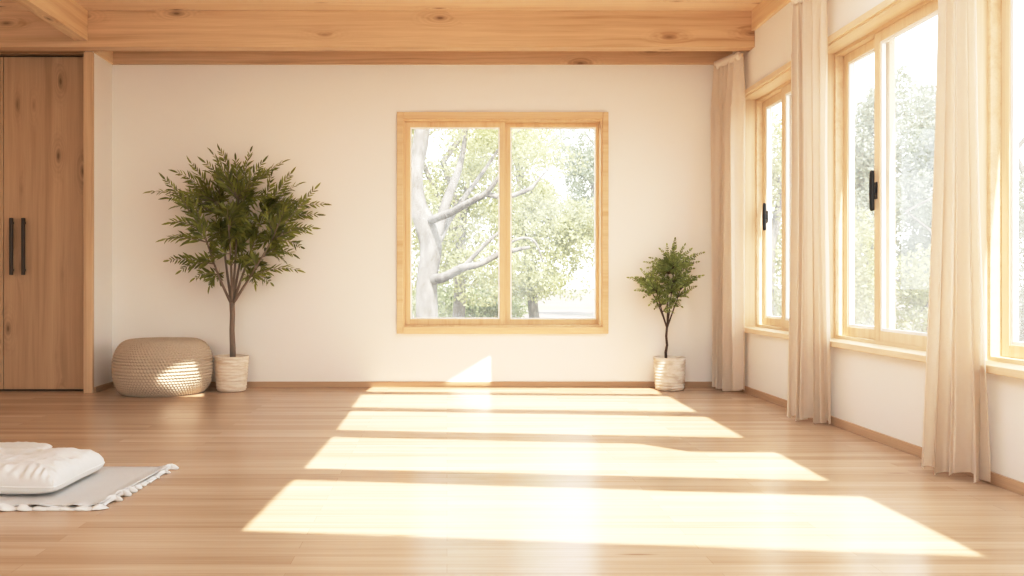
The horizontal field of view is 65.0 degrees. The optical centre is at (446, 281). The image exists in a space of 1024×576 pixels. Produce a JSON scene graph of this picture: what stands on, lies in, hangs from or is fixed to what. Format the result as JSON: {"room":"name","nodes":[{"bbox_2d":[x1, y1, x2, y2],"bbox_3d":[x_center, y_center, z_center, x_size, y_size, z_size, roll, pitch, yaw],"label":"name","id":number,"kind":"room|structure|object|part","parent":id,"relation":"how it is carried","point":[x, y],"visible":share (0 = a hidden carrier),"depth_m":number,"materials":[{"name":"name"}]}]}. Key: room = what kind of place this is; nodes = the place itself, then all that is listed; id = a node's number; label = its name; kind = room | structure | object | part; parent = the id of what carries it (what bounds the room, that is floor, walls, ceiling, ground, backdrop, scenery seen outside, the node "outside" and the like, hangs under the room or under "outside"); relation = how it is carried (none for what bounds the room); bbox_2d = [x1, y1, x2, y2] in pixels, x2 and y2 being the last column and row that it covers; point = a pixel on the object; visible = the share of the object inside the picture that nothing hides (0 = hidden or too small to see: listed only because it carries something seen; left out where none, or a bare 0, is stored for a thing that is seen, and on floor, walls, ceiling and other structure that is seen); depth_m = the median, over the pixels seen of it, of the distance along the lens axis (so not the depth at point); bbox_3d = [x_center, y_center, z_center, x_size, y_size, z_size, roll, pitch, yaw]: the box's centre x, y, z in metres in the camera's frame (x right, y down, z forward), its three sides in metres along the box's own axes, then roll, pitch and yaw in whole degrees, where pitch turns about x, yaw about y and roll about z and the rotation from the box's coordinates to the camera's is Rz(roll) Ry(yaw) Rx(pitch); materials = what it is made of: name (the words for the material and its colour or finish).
{"room":"exercise studio","nodes":[
{"label":"exercise studio","id":0,"kind":"room"},
{"bbox_2d":[85,51,111,386],"bbox_3d":[-2.905,-0.625,6.680,0.070,3.050,0.360,0,0,0],"label":"wall","id":1,"kind":"structure","parent":0,"point":[102,68],"depth_m":6.68,"materials":[{"name":"white paint"}]},
{"bbox_2d":[84,52,93,392],"bbox_3d":[-2.903,-0.481,6.484,0.074,2.762,0.032,0,0,0],"label":"post","id":2,"kind":"object","parent":1,"relation":"attached to","point":[88,56],"visible":1,"depth_m":6.47,"materials":[{"name":"brown wood"}]},
{"bbox_2d":[94,51,112,63],"bbox_3d":[-2.860,-2.006,6.666,0.020,0.288,0.332,0,0,0],"label":"trim","id":3,"kind":"structure","parent":1,"relation":"attached to","point":[106,55],"depth_m":6.70,"materials":[{"name":"brown wood"}]},
{"bbox_2d":[94,382,112,392],"bbox_3d":[-2.863,0.877,6.673,0.014,0.046,0.346,0,0,0],"label":"baseboard","id":4,"kind":"structure","parent":1,"relation":"attached to","point":[110,384],"depth_m":6.65,"materials":[{"name":"brown wood"}]},
{"bbox_2d":[0,0,762,10],"bbox_3d":[-1.005,-2.156,2.205,7.390,0.012,9.810,0,0,0],"label":"ceiling","id":5,"kind":"structure","parent":0,"point":[5,5],"depth_m":6.20,"materials":[{"name":"brown wood"}]},
{"bbox_2d":[13,0,87,40],"bbox_3d":[-2.898,-2.031,1.870,0.107,0.238,8.940,0,0,0],"label":"beam","id":6,"kind":"structure","parent":5,"relation":"attached to","point":[69,17],"depth_m":5.97,"materials":[{"name":"brown wood"}]},
{"bbox_2d":[0,11,754,50],"bbox_3d":[-1.080,-2.006,6.401,7.040,0.288,0.122,0,0,0],"label":"beam","id":7,"kind":"structure","parent":5,"relation":"attached to","point":[19,30],"depth_m":6.34,"materials":[{"name":"brown wood"}]},
{"bbox_2d":[112,65,713,381],"bbox_3d":[-0.130,-0.625,6.970,5.640,3.050,0.220,0,0,0],"label":"wall","id":8,"kind":"structure","parent":0,"point":[335,320],"depth_m":6.86,"materials":[{"name":"white paint"}]},
{"bbox_2d":[113,382,711,386],"bbox_3d":[-0.215,0.877,6.853,5.310,0.046,0.014,0,0,0],"label":"baseboard","id":9,"kind":"structure","parent":8,"relation":"attached to","point":[213,384],"depth_m":6.84,"materials":[{"name":"brown wood"}]},
{"bbox_2d":[112,51,732,64],"bbox_3d":[-0.215,-2.006,6.846,5.310,0.288,0.028,0,0,0],"label":"ceiling beam","id":10,"kind":"structure","parent":8,"relation":"attached to","point":[119,57],"depth_m":6.83,"materials":[{"name":"brown wood"}]},
{"bbox_2d":[397,112,607,333],"bbox_3d":[0.476,-0.506,6.943,1.809,1.895,0.234,0,0,0],"label":"window","id":11,"kind":"structure","parent":8,"relation":"in","point":[504,122],"depth_m":6.91,"materials":[{"name":"brown wood"}]},
{"bbox_3d":[0.070,-0.506,6.930,0.863,1.753,0.040,0,0,0],"label":"sash","id":12,"kind":"part","parent":11,"relation":"part of","materials":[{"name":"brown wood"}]},
{"bbox_3d":[0.924,-0.506,6.980,0.819,1.753,0.040,0,0,0],"label":"sash","id":13,"kind":"part","parent":11,"relation":"part of","materials":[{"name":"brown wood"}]},
{"bbox_2d":[0,387,1023,575],"bbox_3d":[-1.005,0.950,2.205,7.390,0.100,9.810,0,0,0],"label":"floor","id":14,"kind":"structure","parent":0,"point":[268,481],"depth_m":3.42,"materials":[{"name":"brown wood"}]},
{"bbox_2d":[0,442,52,450],"bbox_3d":[-2.420,0.857,4.020,0.707,0.057,0.396,0,0,-3],"label":"cushion","id":15,"kind":"object","parent":14,"relation":"on","point":[14,446],"visible":0.44,"depth_m":4.12,"materials":[{"name":"fabric"}]},
{"bbox_2d":[0,51,84,390],"bbox_3d":[-3.763,-0.590,6.798,1.635,2.980,0.485,0,0,0],"label":"wardrobe","id":16,"kind":"object","parent":14,"relation":"on","point":[42,92],"visible":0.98,"depth_m":6.60,"materials":[{"name":"brown wood"}]},
{"bbox_3d":[-4.116,-0.486,6.620,0.908,2.742,0.040,0,0,0],"label":"door","id":17,"kind":"part","parent":16,"relation":"part of","materials":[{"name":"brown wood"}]},
{"bbox_3d":[-3.576,-0.291,6.577,0.026,0.468,0.045,0,0,0],"label":"handle","id":18,"kind":"part","parent":16,"relation":"part of","materials":[{"name":"brown metal"}]},
{"bbox_3d":[-3.478,-0.291,6.577,0.026,0.468,0.045,0,0,0],"label":"handle","id":19,"kind":"part","parent":16,"relation":"part of","materials":[{"name":"brown metal"}]},
{"bbox_3d":[-3.763,-1.978,6.610,1.635,0.205,0.060,0,0,0],"label":"rail","id":20,"kind":"part","parent":16,"relation":"part of","materials":[{"name":"brown wood"}]},
{"bbox_2d":[0,464,178,510],"bbox_3d":[-2.150,0.884,3.494,1.735,0.030,0.734,0,0,0],"label":"rug","id":21,"kind":"object","parent":14,"relation":"on","point":[106,485],"visible":0.66,"depth_m":3.35,"materials":[{"name":"beige fabric"}]},
{"bbox_2d":[0,448,104,493],"bbox_3d":[-1.955,0.818,3.510,0.726,0.135,0.473,0,0,2],"label":"cushion","id":22,"kind":"object","parent":21,"relation":"on","point":[34,471],"visible":1,"depth_m":3.37,"materials":[{"name":"fabric"}]},
{"bbox_2d":[111,337,213,396],"bbox_3d":[-2.309,0.680,6.507,0.799,0.439,0.699,0,0,2],"label":"pouffe","id":23,"kind":"object","parent":14,"relation":"on","point":[158,366],"visible":1,"depth_m":6.24,"materials":[{"name":"beige wicker"}]},
{"bbox_2d":[142,144,330,391],"bbox_3d":[-1.744,-0.129,6.575,1.561,2.054,0.555,0,0,0],"label":"potted tree","id":24,"kind":"object","parent":14,"relation":"on","point":[231,370],"visible":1,"depth_m":6.54,"materials":[{"name":"green plant"}]},
{"bbox_3d":[-1.783,0.754,6.620,0.288,0.289,0.288,0,0,0],"label":"pot","id":25,"kind":"part","parent":24,"relation":"part of","materials":[{"name":"beige wicker"}]},
{"bbox_2d":[626,237,704,390],"bbox_3d":[1.818,0.260,6.647,0.668,1.276,0.370,0,0,0],"label":"potted tree","id":26,"kind":"object","parent":14,"relation":"on","point":[669,371],"visible":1,"depth_m":6.61,"materials":[{"name":"green plant"}]},
{"bbox_3d":[1.861,0.762,6.690,0.264,0.272,0.264,0,0,0],"label":"pot","id":27,"kind":"part","parent":26,"relation":"part of","materials":[{"name":"beige wicker"}]},
{"bbox_2d":[733,0,1023,482],"bbox_3d":[2.565,-0.625,2.080,0.250,3.050,9.560,0,0,0],"label":"wall","id":28,"kind":"structure","parent":0,"point":[879,393],"depth_m":4.67,"materials":[{"name":"white paint"}]},
{"bbox_2d":[710,51,745,390],"bbox_3d":[2.331,-0.480,6.600,0.196,2.753,0.346,0,0,-33],"label":"curtain","id":29,"kind":"object","parent":28,"relation":"hanging from","point":[728,104],"visible":1,"depth_m":6.55,"materials":[{"name":"fabric"}]},
{"bbox_2d":[745,61,790,339],"bbox_3d":[2.544,-0.576,6.120,0.272,1.965,1.100,0,0,0],"label":"window","id":30,"kind":"structure","parent":28,"relation":"in","point":[774,89],"depth_m":6.58,"materials":[{"name":"brown wood"}]},
{"bbox_3d":[2.584,-0.530,6.500,0.042,0.223,0.028,0,0,0],"label":"handle","id":31,"kind":"part","parent":30,"relation":"part of","materials":[{"name":"black metal"}]},
{"bbox_3d":[2.544,0.389,6.120,0.272,0.037,1.090,0,0,0],"label":"sill","id":32,"kind":"part","parent":30,"relation":"part of","materials":[{"name":"brown wood"}]},
{"bbox_3d":[2.429,-1.538,6.120,0.022,0.040,1.100,0,0,0],"label":"head casing","id":33,"kind":"part","parent":30,"relation":"part of","materials":[{"name":"brown wood"}]},
{"bbox_3d":[2.618,-0.567,6.120,0.125,1.874,1.000,0,0,0],"label":"frame","id":34,"kind":"part","parent":30,"relation":"part of","materials":[{"name":"brown wood"}]},
{"bbox_3d":[2.623,-0.567,6.320,0.035,1.834,0.560,0,0,0],"label":"sash","id":35,"kind":"part","parent":30,"relation":"part of","materials":[{"name":"brown wood"}]},
{"bbox_3d":[2.578,-0.567,5.883,0.035,1.834,0.485,0,0,0],"label":"sash","id":36,"kind":"part","parent":30,"relation":"part of","materials":[{"name":"brown wood"}]},
{"bbox_2d":[751,0,790,30],"bbox_3d":[2.426,-2.070,1.870,0.028,0.160,8.940,0,0,0],"label":"trim","id":37,"kind":"structure","parent":28,"relation":"attached to","point":[766,9],"depth_m":6.08,"materials":[{"name":"brown wood"}]},
{"bbox_2d":[787,0,830,423],"bbox_3d":[2.332,-0.483,5.120,0.163,2.758,0.277,0,0,-40],"label":"curtain","id":38,"kind":"object","parent":28,"relation":"hanging from","point":[809,370],"visible":1,"depth_m":5.12,"materials":[{"name":"fabric"}]},
{"bbox_2d":[827,0,937,362],"bbox_3d":[2.544,-0.576,4.610,0.272,1.965,1.440,0,0,0],"label":"window","id":39,"kind":"structure","parent":28,"relation":"in","point":[875,31],"depth_m":4.78,"materials":[{"name":"brown wood"}]},
{"bbox_3d":[2.429,-1.538,4.610,0.022,0.040,1.440,0,0,0],"label":"head casing","id":40,"kind":"part","parent":39,"relation":"part of","materials":[{"name":"brown wood"}]},
{"bbox_3d":[2.623,-0.567,4.985,0.035,1.834,0.550,0,0,0],"label":"sash","id":41,"kind":"part","parent":39,"relation":"part of","materials":[{"name":"brown wood"}]},
{"bbox_3d":[2.539,-0.545,4.770,0.042,0.243,0.028,0,0,0],"label":"handle","id":42,"kind":"part","parent":39,"relation":"part of","materials":[{"name":"black metal"}]},
{"bbox_3d":[2.544,0.389,4.610,0.272,0.037,1.430,0,0,0],"label":"sill","id":43,"kind":"part","parent":39,"relation":"part of","materials":[{"name":"brown wood"}]},
{"bbox_3d":[2.578,-0.567,4.378,0.035,1.834,0.835,0,0,0],"label":"sash","id":44,"kind":"part","parent":39,"relation":"part of","materials":[{"name":"brown wood"}]},
{"bbox_2d":[742,386,1023,495],"bbox_3d":[2.433,0.874,2.123,0.014,0.052,9.446,0,0,0],"label":"baseboard","id":45,"kind":"structure","parent":28,"relation":"attached to","point":[1013,485],"depth_m":4.42,"materials":[{"name":"brown wood"}]},
{"bbox_2d":[921,0,990,482],"bbox_3d":[2.322,-0.483,3.650,0.159,2.758,0.304,0,0,-37],"label":"curtain","id":46,"kind":"object","parent":28,"relation":"hanging from","point":[955,419],"visible":1,"depth_m":3.65,"materials":[{"name":"fabric"}]},
{"bbox_2d":[976,0,1023,378],"bbox_3d":[2.544,-0.576,3.110,0.272,1.965,1.440,0,0,0],"label":"window","id":47,"kind":"structure","parent":28,"relation":"in","point":[997,20],"depth_m":3.76,"materials":[{"name":"brown wood"}]},
{"bbox_3d":[2.544,0.389,3.110,0.272,0.037,1.430,0,0,0],"label":"sill","id":48,"kind":"part","parent":47,"relation":"part of","materials":[{"name":"brown wood"}]},
{"bbox_3d":[2.623,-0.567,3.360,0.035,1.834,0.800,0,0,0],"label":"sash","id":49,"kind":"part","parent":47,"relation":"part of","materials":[{"name":"brown wood"}]},
{"label":"outside","id":50,"kind":"structure","parent":0,"visible":0},
{"bbox_2d":[412,289,1021,340],"bbox_3d":[0.000,1.300,45.000,180.000,0.200,170.000,0,0,0],"label":"ground","id":51,"kind":"structure","parent":50,"point":[555,307],"depth_m":37.65,"materials":[{"name":"white"}]},
{"bbox_2d":[412,241,527,317],"bbox_3d":[0.042,-0.179,22.471,4.915,3.832,2.899,0,0,0],"label":"tree","id":52,"kind":"object","parent":51,"relation":"on","point":[444,297],"visible":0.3,"depth_m":21.98,"materials":[{"name":"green plant"}]},
{"bbox_2d":[412,129,563,317],"bbox_3d":[-0.191,-1.731,15.712,5.026,5.876,2.510,0,0,0],"label":"tree","id":53,"kind":"object","parent":51,"relation":"on","point":[455,238],"visible":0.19,"depth_m":15.38,"materials":[{"name":"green plant"}]},
{"bbox_2d":[412,129,587,317],"bbox_3d":[0.270,-0.817,10.930,2.939,4.313,2.570,0,0,25],"label":"tree","id":54,"kind":"object","parent":51,"relation":"on","point":[431,230],"visible":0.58,"depth_m":10.33,"materials":[{"name":"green plant"}]},
{"bbox_2d":[468,129,593,317],"bbox_3d":[2.252,-1.452,17.893,3.743,5.327,2.922,0,0,-23],"label":"tree","id":55,"kind":"object","parent":51,"relation":"on","point":[581,222],"visible":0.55,"depth_m":17.67,"materials":[{"name":"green plant"}]},
{"bbox_2d":[549,129,593,244],"bbox_3d":[5.033,-2.049,26.859,3.280,6.519,2.646,0,0,14],"label":"tree","id":56,"kind":"object","parent":51,"relation":"on","point":[587,174],"visible":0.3,"depth_m":26.66,"materials":[{"name":"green plant"}]},
{"bbox_2d":[772,106,781,316],"bbox_3d":[5.031,-1.446,12.624,1.530,5.311,2.018,0,0,12],"label":"tree","id":57,"kind":"object","parent":51,"relation":"on","point":[777,168],"visible":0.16,"depth_m":12.50,"materials":[{"name":"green plant"}]},
{"bbox_2d":[855,62,916,324],"bbox_3d":[7.671,-1.953,15.122,1.993,6.322,2.089,0,0,-29],"label":"tree","id":58,"kind":"object","parent":51,"relation":"on","point":[864,147],"visible":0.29,"depth_m":14.66,"materials":[{"name":"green plant"}]},
{"bbox_2d":[855,196,932,332],"bbox_3d":[5.612,-0.007,10.069,1.888,2.606,1.328,0,0,25],"label":"tree","id":59,"kind":"object","parent":51,"relation":"on","point":[918,290],"visible":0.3,"depth_m":9.91,"materials":[{"name":"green plant"}]},
{"bbox_2d":[895,77,935,321],"bbox_3d":[10.649,-1.950,17.627,2.409,6.306,2.770,0,0,-25],"label":"tree","id":60,"kind":"object","parent":51,"relation":"on","point":[917,184],"visible":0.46,"depth_m":17.48,"materials":[{"name":"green plant"}]},
{"bbox_2d":[1018,137,1023,341],"bbox_3d":[10.161,-1.451,14.230,2.064,5.315,2.179,0,0,22],"label":"tree","id":61,"kind":"object","parent":51,"relation":"on","point":[1020,164],"visible":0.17,"depth_m":14.35,"materials":[{"name":"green plant"}]}
]}

